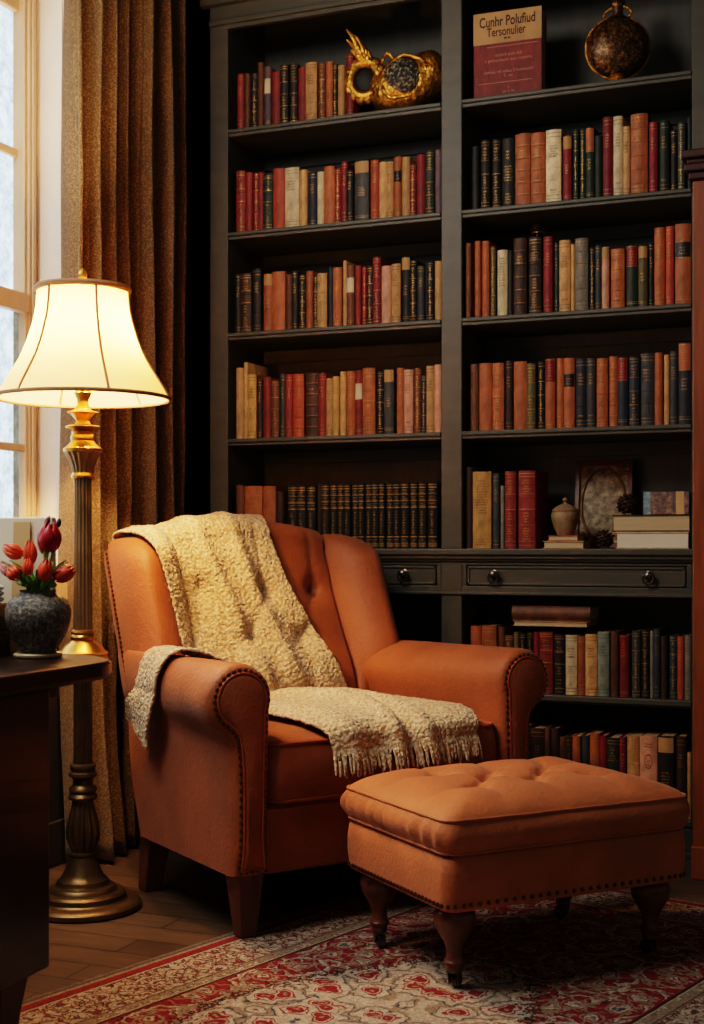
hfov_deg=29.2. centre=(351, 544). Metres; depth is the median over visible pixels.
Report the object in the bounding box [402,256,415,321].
book
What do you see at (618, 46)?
flask
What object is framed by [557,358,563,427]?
book
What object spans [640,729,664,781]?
book
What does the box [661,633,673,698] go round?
book
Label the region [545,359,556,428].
book
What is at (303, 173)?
book
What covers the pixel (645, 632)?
book
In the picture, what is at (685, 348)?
book
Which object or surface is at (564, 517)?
lidded jar
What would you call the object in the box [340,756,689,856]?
cushion
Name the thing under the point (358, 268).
book
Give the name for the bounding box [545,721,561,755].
book
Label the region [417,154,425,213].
book
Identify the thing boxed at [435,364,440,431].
book
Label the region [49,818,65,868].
baseboard
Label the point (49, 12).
trim
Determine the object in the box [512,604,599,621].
book
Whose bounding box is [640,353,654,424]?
book
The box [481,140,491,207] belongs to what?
book
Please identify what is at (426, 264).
book
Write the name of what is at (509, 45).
book
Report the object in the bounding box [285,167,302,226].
book
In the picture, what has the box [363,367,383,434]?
book
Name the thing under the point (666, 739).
book
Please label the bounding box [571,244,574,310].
book
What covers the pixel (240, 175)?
book
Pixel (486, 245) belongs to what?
book
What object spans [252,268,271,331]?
book
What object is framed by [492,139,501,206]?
book
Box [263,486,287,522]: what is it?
book
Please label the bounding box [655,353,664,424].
book
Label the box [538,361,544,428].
book
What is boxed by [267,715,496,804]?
seat cushion
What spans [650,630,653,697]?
book
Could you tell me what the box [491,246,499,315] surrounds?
book
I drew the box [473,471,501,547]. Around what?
book
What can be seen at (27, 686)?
desk
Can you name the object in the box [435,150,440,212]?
book
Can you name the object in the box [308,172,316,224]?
book
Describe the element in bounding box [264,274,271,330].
book
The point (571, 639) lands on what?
book
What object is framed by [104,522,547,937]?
armchair
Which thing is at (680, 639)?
book
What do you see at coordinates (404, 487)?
book
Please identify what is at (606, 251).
book
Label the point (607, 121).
book
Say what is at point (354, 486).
book
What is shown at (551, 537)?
book
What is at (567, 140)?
book
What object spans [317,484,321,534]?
book
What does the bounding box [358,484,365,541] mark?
book
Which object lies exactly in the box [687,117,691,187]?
book
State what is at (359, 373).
book
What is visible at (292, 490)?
book
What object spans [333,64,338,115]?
book
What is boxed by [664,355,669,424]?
book
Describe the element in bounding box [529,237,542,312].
book
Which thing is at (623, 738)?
book
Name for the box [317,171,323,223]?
book
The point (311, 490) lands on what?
book
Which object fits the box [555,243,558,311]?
book
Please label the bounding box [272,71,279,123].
book
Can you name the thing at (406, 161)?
book
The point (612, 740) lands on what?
book
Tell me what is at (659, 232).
book
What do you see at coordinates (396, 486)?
book
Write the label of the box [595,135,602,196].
book
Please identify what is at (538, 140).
book
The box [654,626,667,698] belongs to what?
book
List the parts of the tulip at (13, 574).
stem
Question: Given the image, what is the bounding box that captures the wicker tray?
[0,630,9,655]
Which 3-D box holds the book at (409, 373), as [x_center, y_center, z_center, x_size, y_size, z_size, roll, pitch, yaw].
[0.226,-0.496,4.745,0.033,0.221,0.178,0,0,22]
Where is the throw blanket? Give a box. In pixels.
[112,511,482,778]
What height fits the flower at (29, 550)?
0.054 m
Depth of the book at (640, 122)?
4.37 m
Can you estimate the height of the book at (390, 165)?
0.197 m
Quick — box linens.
[0,585,3,601]
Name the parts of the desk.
leg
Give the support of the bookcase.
on the floor
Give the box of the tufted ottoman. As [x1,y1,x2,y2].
[340,756,689,986]
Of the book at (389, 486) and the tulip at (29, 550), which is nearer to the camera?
the tulip at (29, 550)
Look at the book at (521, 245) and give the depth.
4.51 m
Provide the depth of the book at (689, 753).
4.32 m
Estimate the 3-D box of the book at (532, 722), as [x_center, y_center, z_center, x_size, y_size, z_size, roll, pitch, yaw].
[0.611,0.740,4.598,0.029,0.273,0.176,0,0,21]
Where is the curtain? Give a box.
[58,0,186,862]
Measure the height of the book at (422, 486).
0.227 m
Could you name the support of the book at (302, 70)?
on the bookcase
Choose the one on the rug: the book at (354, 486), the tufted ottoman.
the tufted ottoman
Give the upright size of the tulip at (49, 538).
0.255 m
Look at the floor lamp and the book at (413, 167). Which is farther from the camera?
the book at (413, 167)
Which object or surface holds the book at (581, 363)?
on the bookcase
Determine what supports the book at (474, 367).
on the bookcase
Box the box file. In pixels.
[0,517,55,602]
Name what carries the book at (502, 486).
on the bookcase
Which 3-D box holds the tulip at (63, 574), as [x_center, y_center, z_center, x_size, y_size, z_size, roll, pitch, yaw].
[-0.627,0.121,2.877,0.083,0.158,0.037,0,0,22]
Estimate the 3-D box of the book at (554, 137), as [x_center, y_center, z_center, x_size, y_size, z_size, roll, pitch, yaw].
[0.699,-1.256,4.552,0.051,0.242,0.178,0,0,22]
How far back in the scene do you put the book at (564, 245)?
4.46 m
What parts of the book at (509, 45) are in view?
title panel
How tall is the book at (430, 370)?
0.230 m
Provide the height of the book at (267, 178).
0.202 m
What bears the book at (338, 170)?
on the bookcase
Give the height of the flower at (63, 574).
0.039 m
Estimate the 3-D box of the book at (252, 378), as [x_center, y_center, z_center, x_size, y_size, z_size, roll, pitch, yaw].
[-0.331,-0.501,4.967,0.035,0.232,0.178,0,0,23]
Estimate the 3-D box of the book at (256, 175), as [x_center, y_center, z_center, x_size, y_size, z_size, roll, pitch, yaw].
[-0.317,-1.242,4.974,0.021,0.215,0.175,0,0,22]
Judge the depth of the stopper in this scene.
4.53 m
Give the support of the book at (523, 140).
on the bookcase
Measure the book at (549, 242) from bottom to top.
0.256 m
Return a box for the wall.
[49,0,209,822]
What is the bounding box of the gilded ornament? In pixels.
[344,29,440,109]
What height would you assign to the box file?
0.300 m
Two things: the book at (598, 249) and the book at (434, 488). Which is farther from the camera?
the book at (434, 488)
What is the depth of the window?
4.23 m
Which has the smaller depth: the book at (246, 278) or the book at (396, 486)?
the book at (396, 486)
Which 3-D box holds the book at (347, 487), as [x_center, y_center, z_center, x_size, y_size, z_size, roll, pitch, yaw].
[0.013,-0.102,4.829,0.025,0.226,0.176,0,0,22]
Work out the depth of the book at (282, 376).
4.84 m
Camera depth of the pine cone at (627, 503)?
4.39 m
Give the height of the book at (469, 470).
0.277 m
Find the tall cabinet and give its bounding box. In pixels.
[681,148,703,880]
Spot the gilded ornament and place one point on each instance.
(408, 79)
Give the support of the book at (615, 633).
on the bookcase
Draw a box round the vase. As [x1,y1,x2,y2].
[5,589,70,653]
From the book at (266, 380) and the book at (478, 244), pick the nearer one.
the book at (478, 244)
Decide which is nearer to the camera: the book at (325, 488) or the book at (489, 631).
the book at (489, 631)
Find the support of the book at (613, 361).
on the bookcase
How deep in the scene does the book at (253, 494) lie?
4.88 m
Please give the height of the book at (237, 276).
0.216 m
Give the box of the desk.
[0,653,111,1023]
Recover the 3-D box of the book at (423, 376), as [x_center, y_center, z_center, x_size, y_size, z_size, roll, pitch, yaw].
[0.275,-0.485,4.720,0.016,0.199,0.154,0,0,22]
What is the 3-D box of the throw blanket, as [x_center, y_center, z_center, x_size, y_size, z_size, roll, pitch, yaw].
[-0.256,0.247,3.965,0.847,0.710,1.141,0,0,-32]
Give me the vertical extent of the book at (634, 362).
0.224 m
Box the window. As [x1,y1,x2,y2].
[0,0,66,599]
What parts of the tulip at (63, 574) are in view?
stem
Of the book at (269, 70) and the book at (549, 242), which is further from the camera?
the book at (269, 70)
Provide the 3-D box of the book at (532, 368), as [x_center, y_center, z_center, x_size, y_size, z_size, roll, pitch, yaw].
[0.626,-0.495,4.577,0.031,0.220,0.177,0,0,21]
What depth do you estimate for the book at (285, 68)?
4.83 m
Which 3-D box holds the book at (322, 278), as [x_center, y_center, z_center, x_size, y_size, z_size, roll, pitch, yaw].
[-0.079,-0.866,4.850,0.037,0.193,0.158,0,0,22]
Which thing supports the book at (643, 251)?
on the bookcase
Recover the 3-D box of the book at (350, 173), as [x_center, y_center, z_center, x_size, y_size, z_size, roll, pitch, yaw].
[0.019,-1.226,4.812,0.025,0.182,0.156,0,0,22]
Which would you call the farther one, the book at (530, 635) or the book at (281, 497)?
the book at (281, 497)
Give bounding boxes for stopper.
[529,222,546,237]
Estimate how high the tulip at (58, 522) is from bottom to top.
0.258 m
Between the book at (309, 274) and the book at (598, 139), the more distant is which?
the book at (309, 274)
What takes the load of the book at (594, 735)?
on the bookcase
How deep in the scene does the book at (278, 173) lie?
4.84 m
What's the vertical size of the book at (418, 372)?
0.225 m
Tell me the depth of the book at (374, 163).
4.72 m
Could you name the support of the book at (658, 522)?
on the book at (625, 540)
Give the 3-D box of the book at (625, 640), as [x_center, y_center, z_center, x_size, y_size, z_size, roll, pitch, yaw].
[0.914,0.394,4.466,0.031,0.201,0.158,0,0,22]
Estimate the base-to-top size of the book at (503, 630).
0.219 m
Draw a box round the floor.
[23,837,703,999]
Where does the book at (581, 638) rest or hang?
on the bookcase
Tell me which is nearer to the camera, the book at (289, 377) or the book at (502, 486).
the book at (502, 486)
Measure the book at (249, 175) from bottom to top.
0.217 m
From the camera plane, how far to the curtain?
4.44 m
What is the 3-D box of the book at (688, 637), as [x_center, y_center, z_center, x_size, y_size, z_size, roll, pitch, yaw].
[1.101,0.392,4.384,0.020,0.206,0.155,0,0,21]
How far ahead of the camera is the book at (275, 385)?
4.85 m
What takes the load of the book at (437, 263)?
on the bookcase
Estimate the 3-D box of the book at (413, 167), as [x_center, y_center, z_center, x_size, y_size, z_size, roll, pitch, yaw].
[0.237,-1.224,4.730,0.023,0.179,0.156,0,0,21]
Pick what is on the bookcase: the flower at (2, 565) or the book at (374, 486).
the book at (374, 486)
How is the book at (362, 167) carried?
on the bookcase
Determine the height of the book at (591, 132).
0.238 m
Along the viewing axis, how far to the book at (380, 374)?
4.71 m
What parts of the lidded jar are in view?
lid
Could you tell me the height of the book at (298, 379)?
0.225 m
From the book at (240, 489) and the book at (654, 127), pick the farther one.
the book at (240, 489)
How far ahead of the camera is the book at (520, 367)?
4.52 m
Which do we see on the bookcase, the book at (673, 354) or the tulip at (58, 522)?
the book at (673, 354)
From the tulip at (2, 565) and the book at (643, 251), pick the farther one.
the book at (643, 251)
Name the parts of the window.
sash, sash, frame, sill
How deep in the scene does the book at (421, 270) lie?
4.64 m
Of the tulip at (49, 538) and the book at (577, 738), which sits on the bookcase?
the book at (577, 738)
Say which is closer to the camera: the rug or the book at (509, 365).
the rug
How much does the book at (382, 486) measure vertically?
0.227 m
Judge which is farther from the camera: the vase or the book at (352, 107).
the book at (352, 107)
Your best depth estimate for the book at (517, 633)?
4.53 m
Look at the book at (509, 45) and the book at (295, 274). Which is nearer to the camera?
the book at (509, 45)
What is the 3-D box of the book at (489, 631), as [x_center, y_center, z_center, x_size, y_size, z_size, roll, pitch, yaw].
[0.494,0.383,4.635,0.052,0.223,0.178,0,0,23]
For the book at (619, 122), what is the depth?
4.40 m
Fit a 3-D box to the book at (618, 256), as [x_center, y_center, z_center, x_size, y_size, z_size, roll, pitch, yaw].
[0.892,-0.867,4.467,0.044,0.195,0.158,0,0,21]
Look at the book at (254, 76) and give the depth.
4.89 m
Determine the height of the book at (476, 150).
0.215 m
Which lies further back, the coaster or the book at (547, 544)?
the book at (547, 544)
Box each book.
[235,274,240,332]
[236,170,246,231]
[236,368,243,438]
[236,485,245,513]
[237,74,243,128]
[241,273,251,331]
[244,74,250,127]
[244,362,267,437]
[245,486,262,515]
[246,172,253,230]
[248,374,264,437]
[251,73,257,126]
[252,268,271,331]
[254,173,258,229]
[257,379,262,437]
[258,62,267,125]
[259,172,265,229]
[263,174,272,228]
[263,377,279,437]
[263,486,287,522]
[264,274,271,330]
[265,66,275,124]
[271,381,279,437]
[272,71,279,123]
[272,271,291,329]
[273,168,284,227]
[276,492,287,523]
[280,64,289,122]
[280,374,286,436]
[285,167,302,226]
[286,274,291,328]
[286,374,292,436]
[288,486,296,525]
[290,63,300,121]
[292,271,303,328]
[293,374,304,436]
[296,486,306,527]
[298,67,305,120]
[299,274,305,328]
[300,169,309,225]
[305,373,318,435]
[306,62,318,119]
[306,271,317,327]
[307,486,316,530]
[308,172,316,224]
[313,276,316,327]
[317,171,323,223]
[317,273,327,326]
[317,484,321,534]
[318,63,325,117]
[319,373,333,435]
[321,484,329,534]
[324,166,336,222]
[326,61,334,116]
[326,378,332,435]
[328,267,334,326]
[330,484,336,533]
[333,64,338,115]
[333,267,342,325]
[333,376,339,435]
[335,168,340,221]
[337,484,343,534]
[338,65,345,114]
[340,372,346,434]
[341,161,354,221]
[343,260,355,325]
[344,484,351,536]
[346,54,371,113]
[347,170,354,220]
[347,265,354,324]
[347,371,354,434]
[352,484,357,538]
[355,160,370,219]
[355,265,362,324]
[355,370,362,434]
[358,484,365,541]
[362,267,366,323]
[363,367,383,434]
[366,483,370,545]
[367,266,372,323]
[371,159,381,218]
[371,483,378,547]
[373,257,391,323]
[377,371,383,433]
[379,162,386,217]
[379,483,385,547]
[382,266,390,322]
[384,369,396,433]
[386,483,392,547]
[387,161,393,216]
[391,264,401,321]
[393,483,399,547]
[394,156,401,216]
[397,368,406,432]
[400,483,409,547]
[402,157,416,215]
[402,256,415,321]
[404,369,413,432]
[410,164,416,214]
[410,260,425,320]
[410,483,417,547]
[414,368,425,432]
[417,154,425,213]
[417,266,425,320]
[418,482,427,547]
[422,375,425,432]
[426,150,434,212]
[426,264,426,319]
[426,366,434,431]
[427,261,434,319]
[428,482,440,547]
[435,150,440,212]
[435,261,440,319]
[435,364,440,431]
[466,243,474,317]
[466,467,486,547]
[471,364,478,430]
[471,623,485,644]
[472,146,480,208]
[473,5,545,97]
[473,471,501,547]
[475,241,481,316]
[479,363,491,430]
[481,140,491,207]
[482,241,501,315]
[482,623,509,645]
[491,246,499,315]
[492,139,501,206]
[492,363,504,429]
[493,473,504,547]
[498,250,507,314]
[498,624,516,646]
[501,485,504,547]
[502,138,514,205]
[505,361,513,429]
[505,471,518,547]
[505,633,513,647]
[508,251,513,314]
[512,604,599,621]
[513,621,596,626]
[514,238,528,313]
[514,361,529,429]
[514,629,529,647]
[515,133,530,204]
[519,470,547,547]
[520,630,531,648]
[527,363,537,428]
[527,629,542,652]
[527,719,540,758]
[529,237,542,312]
[530,722,550,758]
[531,132,545,202]
[534,629,544,655]
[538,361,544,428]
[539,629,562,693]
[543,236,558,311]
[543,541,589,548]
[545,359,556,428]
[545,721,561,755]
[546,129,565,201]
[547,535,584,540]
[551,722,570,757]
[554,631,573,693]
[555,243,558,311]
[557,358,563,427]
[559,240,573,310]
[560,730,576,758]
[563,135,572,199]
[564,358,575,427]
[566,632,586,694]
[566,730,578,760]
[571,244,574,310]
[573,129,579,198]
[573,729,588,762]
[575,238,596,309]
[576,358,586,427]
[578,633,586,694]
[580,129,585,198]
[582,729,593,764]
[586,127,599,197]
[586,631,597,695]
[587,358,596,426]
[590,247,594,308]
[590,727,608,766]
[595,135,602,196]
[595,245,601,308]
[597,358,608,426]
[598,629,611,695]
[600,729,616,767]
[602,247,610,308]
[603,116,612,195]
[607,731,623,770]
[609,356,618,425]
[611,249,625,307]
[611,628,627,696]
[612,514,691,531]
[613,116,628,194]
[616,532,691,548]
[618,357,628,425]
[619,632,631,696]
[619,730,631,773]
[623,126,630,193]
[626,245,637,306]
[627,729,648,776]
[629,356,639,425]
[631,113,652,193]
[632,628,642,697]
[638,245,648,305]
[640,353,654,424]
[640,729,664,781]
[642,627,656,697]
[649,122,659,191]
[649,243,653,305]
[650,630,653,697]
[654,227,665,304]
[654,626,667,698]
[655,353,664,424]
[658,729,681,788]
[660,120,673,190]
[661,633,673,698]
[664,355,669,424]
[666,226,674,303]
[670,351,677,423]
[670,633,683,698]
[671,130,677,189]
[675,223,691,303]
[676,730,691,798]
[677,634,684,698]
[678,123,686,188]
[678,342,691,423]
[685,632,691,699]
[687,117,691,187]
[687,748,691,818]
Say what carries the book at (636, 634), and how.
on the bookcase
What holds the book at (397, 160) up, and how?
on the bookcase
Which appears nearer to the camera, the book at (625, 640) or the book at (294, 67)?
the book at (625, 640)
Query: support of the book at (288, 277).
on the bookcase
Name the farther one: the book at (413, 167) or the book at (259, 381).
the book at (259, 381)
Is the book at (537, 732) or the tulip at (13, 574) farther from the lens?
the book at (537, 732)
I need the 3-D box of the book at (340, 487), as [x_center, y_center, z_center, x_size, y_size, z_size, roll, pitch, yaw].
[-0.009,-0.102,4.842,0.025,0.226,0.176,0,0,22]
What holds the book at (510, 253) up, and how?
on the bookcase
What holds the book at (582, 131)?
on the bookcase
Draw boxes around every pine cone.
[594,529,614,547]
[615,493,639,513]
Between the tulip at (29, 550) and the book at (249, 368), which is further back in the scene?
the book at (249, 368)
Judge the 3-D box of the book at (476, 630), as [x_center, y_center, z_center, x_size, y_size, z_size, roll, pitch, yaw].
[0.452,0.385,4.657,0.037,0.220,0.177,0,0,23]
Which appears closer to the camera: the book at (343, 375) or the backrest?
the backrest
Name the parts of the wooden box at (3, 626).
lid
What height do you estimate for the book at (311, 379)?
0.227 m
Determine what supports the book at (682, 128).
on the bookcase
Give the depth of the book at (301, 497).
4.81 m
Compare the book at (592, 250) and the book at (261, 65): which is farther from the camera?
the book at (261, 65)
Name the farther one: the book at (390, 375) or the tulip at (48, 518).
the book at (390, 375)
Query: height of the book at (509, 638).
0.191 m
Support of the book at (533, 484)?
on the bookcase
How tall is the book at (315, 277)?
0.187 m
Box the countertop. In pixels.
[374,548,692,562]
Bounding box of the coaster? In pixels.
[13,651,62,658]
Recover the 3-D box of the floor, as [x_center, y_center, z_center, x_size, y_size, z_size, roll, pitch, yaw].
[0.609,1.030,1.507,5.200,0.060,6.450,0,0,22]
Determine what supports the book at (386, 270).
on the bookcase
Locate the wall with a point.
(197, 304)
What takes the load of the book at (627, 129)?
on the bookcase
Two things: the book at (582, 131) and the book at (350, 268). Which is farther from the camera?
the book at (350, 268)
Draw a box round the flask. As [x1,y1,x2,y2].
[585,0,650,80]
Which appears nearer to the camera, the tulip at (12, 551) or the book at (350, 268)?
the tulip at (12, 551)
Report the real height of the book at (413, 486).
0.227 m
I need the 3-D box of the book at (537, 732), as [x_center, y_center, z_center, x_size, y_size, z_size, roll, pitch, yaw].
[0.649,0.744,4.578,0.047,0.265,0.178,0,0,23]
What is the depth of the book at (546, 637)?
4.48 m
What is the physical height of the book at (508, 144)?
0.232 m
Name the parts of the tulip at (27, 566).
stem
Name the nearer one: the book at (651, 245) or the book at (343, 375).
the book at (651, 245)
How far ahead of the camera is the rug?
3.12 m
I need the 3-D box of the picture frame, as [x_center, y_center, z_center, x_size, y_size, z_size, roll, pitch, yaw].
[0.863,-0.140,4.638,0.198,0.308,0.076,0,0,19]
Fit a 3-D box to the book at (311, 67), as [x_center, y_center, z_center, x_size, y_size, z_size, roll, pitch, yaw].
[-0.119,-1.612,4.869,0.043,0.207,0.158,0,0,21]
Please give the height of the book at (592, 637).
0.202 m
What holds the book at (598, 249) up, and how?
on the bookcase
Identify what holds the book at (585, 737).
on the bookcase
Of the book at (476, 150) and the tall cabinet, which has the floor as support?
the tall cabinet
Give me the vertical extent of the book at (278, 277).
0.215 m
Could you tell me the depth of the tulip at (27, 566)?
2.84 m
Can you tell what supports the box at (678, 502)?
on the book at (658, 522)
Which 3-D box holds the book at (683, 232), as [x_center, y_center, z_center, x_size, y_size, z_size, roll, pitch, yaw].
[1.089,-0.898,4.396,0.050,0.258,0.178,0,0,21]
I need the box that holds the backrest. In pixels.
[266,522,356,687]
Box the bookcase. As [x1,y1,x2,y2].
[200,0,703,859]
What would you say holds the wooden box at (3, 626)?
on the wicker tray
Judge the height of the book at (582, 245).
0.240 m
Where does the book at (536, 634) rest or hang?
on the bookcase
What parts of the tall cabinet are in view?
cornice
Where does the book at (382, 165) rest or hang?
on the bookcase
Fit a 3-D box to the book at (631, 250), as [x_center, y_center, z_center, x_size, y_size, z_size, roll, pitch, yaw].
[0.935,-0.871,4.447,0.037,0.202,0.158,0,0,21]
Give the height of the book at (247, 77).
0.200 m
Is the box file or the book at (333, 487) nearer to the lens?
the box file
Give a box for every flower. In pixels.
[0,561,11,576]
[2,543,22,559]
[6,565,21,580]
[22,557,33,574]
[23,539,36,563]
[37,520,61,552]
[37,557,52,580]
[53,565,76,582]
[55,519,60,527]
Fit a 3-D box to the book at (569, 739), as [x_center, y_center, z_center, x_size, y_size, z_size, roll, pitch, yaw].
[0.749,0.755,4.535,0.020,0.243,0.175,0,0,23]
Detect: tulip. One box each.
[0,560,52,585]
[2,543,28,589]
[5,565,40,590]
[9,543,49,581]
[16,539,54,590]
[20,519,60,583]
[22,557,66,584]
[30,557,59,589]
[37,520,67,585]
[43,516,54,565]
[45,565,76,589]
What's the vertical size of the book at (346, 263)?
0.234 m
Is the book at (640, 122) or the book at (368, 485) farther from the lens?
the book at (368, 485)
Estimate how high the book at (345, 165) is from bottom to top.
0.218 m
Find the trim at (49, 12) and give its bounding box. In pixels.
[37,0,63,565]
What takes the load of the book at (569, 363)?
on the bookcase
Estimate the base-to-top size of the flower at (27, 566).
0.039 m
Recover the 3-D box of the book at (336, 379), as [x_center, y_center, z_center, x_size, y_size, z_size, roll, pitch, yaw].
[-0.030,-0.490,4.833,0.024,0.209,0.155,0,0,22]
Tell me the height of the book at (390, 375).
0.226 m
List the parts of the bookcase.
crown moulding, shelf, shelf, shelf, shelf, ring pull, drawer, ring pull, drawer rail, shelf, shelf, shelf, shelf, drawer, shelf, ring pull, shelf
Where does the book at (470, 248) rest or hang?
on the bookcase
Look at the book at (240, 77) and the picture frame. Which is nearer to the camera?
the picture frame
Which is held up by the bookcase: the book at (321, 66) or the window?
the book at (321, 66)
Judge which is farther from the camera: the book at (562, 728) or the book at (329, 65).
the book at (329, 65)
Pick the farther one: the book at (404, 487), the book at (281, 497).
the book at (281, 497)
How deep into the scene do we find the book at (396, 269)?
4.68 m
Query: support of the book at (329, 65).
on the bookcase
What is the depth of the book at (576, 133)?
4.45 m
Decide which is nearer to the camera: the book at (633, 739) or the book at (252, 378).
the book at (633, 739)
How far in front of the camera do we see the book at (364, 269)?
4.74 m
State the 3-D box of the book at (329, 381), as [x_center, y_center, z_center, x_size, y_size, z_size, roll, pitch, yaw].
[-0.052,-0.487,4.844,0.024,0.204,0.156,0,0,23]
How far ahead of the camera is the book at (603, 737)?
4.41 m
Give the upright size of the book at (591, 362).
0.227 m
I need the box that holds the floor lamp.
[0,268,171,923]
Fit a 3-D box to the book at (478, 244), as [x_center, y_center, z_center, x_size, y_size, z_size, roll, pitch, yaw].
[0.459,-0.900,4.658,0.020,0.262,0.174,0,0,23]
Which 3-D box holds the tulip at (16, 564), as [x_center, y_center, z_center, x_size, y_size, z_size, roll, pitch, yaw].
[-0.690,0.080,2.894,0.095,0.240,0.033,0,0,-32]
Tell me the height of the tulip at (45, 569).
0.175 m
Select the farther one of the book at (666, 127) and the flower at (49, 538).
the book at (666, 127)
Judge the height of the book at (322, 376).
0.223 m
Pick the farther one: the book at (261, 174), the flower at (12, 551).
the book at (261, 174)
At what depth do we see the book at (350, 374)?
4.75 m
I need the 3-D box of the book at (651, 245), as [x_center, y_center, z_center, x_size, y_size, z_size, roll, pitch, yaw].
[0.995,-0.873,4.431,0.016,0.207,0.154,0,0,23]
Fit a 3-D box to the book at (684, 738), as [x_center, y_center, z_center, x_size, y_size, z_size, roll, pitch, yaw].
[1.086,0.746,4.407,0.032,0.262,0.178,0,0,22]
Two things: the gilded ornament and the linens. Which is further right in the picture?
the gilded ornament
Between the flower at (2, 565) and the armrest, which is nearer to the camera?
the flower at (2, 565)
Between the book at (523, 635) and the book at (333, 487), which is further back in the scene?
the book at (333, 487)
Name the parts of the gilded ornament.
handle, speckled panel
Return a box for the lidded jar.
[551,497,579,534]
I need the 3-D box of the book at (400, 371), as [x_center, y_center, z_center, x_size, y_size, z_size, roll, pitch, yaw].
[0.200,-0.500,4.761,0.028,0.229,0.177,0,0,23]
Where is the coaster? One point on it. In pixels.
(57, 653)
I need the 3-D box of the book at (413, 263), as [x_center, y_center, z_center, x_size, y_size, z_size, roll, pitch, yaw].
[0.243,-0.876,4.737,0.025,0.214,0.176,0,0,22]
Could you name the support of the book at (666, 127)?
on the bookcase
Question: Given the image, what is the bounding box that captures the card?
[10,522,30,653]
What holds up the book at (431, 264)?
on the bookcase
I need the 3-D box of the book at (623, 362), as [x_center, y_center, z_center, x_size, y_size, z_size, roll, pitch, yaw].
[0.910,-0.497,4.461,0.034,0.224,0.178,0,0,22]
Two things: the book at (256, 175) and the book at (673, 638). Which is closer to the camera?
the book at (673, 638)
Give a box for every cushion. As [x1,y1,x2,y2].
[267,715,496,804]
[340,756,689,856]
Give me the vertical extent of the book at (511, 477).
0.259 m
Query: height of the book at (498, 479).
0.253 m
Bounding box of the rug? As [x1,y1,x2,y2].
[19,888,703,1023]
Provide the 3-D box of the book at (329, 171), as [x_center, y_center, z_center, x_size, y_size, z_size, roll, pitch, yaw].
[-0.052,-1.238,4.855,0.040,0.208,0.157,0,0,23]
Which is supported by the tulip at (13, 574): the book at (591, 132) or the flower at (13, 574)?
the flower at (13, 574)
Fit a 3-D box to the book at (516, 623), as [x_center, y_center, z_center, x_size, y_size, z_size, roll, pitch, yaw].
[0.686,0.262,4.556,0.251,0.016,0.158,0,0,22]
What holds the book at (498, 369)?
on the bookcase
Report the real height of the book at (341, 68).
0.183 m
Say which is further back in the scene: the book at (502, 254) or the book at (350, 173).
the book at (350, 173)
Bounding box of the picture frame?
[574,459,633,548]
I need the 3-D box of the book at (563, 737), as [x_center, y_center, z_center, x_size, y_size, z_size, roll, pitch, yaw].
[0.729,0.756,4.551,0.022,0.241,0.175,0,0,22]
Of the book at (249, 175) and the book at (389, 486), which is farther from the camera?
the book at (249, 175)
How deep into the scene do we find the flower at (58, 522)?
2.90 m
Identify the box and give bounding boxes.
[0,603,7,630]
[643,491,691,514]
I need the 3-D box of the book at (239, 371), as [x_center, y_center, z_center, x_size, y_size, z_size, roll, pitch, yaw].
[-0.377,-0.515,4.998,0.030,0.260,0.177,0,0,23]
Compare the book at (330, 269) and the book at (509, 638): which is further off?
the book at (330, 269)
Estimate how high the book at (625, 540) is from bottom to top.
0.054 m
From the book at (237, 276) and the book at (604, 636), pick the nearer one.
the book at (604, 636)
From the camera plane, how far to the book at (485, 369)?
4.56 m
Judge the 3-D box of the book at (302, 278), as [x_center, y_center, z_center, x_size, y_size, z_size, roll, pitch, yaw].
[-0.151,-0.868,4.894,0.027,0.197,0.156,0,0,21]
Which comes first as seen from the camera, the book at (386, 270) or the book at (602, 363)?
the book at (602, 363)
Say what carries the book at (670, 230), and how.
on the bookcase
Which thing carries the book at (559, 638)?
on the bookcase
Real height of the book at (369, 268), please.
0.205 m
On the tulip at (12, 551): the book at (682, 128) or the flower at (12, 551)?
the flower at (12, 551)
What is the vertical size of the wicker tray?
0.055 m
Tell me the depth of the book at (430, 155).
4.63 m
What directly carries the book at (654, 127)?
on the bookcase
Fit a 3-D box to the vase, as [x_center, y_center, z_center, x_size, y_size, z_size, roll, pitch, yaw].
[-0.672,0.163,2.893,0.140,0.134,0.140,0,0,22]
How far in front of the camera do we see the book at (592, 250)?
4.43 m
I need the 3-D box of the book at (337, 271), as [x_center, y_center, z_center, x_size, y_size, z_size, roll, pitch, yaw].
[-0.025,-0.875,4.832,0.033,0.210,0.158,0,0,22]
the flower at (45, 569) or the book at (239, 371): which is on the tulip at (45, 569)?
the flower at (45, 569)
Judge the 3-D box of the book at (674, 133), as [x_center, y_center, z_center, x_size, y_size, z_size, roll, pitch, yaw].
[1.062,-1.234,4.406,0.021,0.199,0.155,0,0,22]
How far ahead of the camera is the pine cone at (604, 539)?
4.40 m
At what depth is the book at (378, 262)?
4.71 m

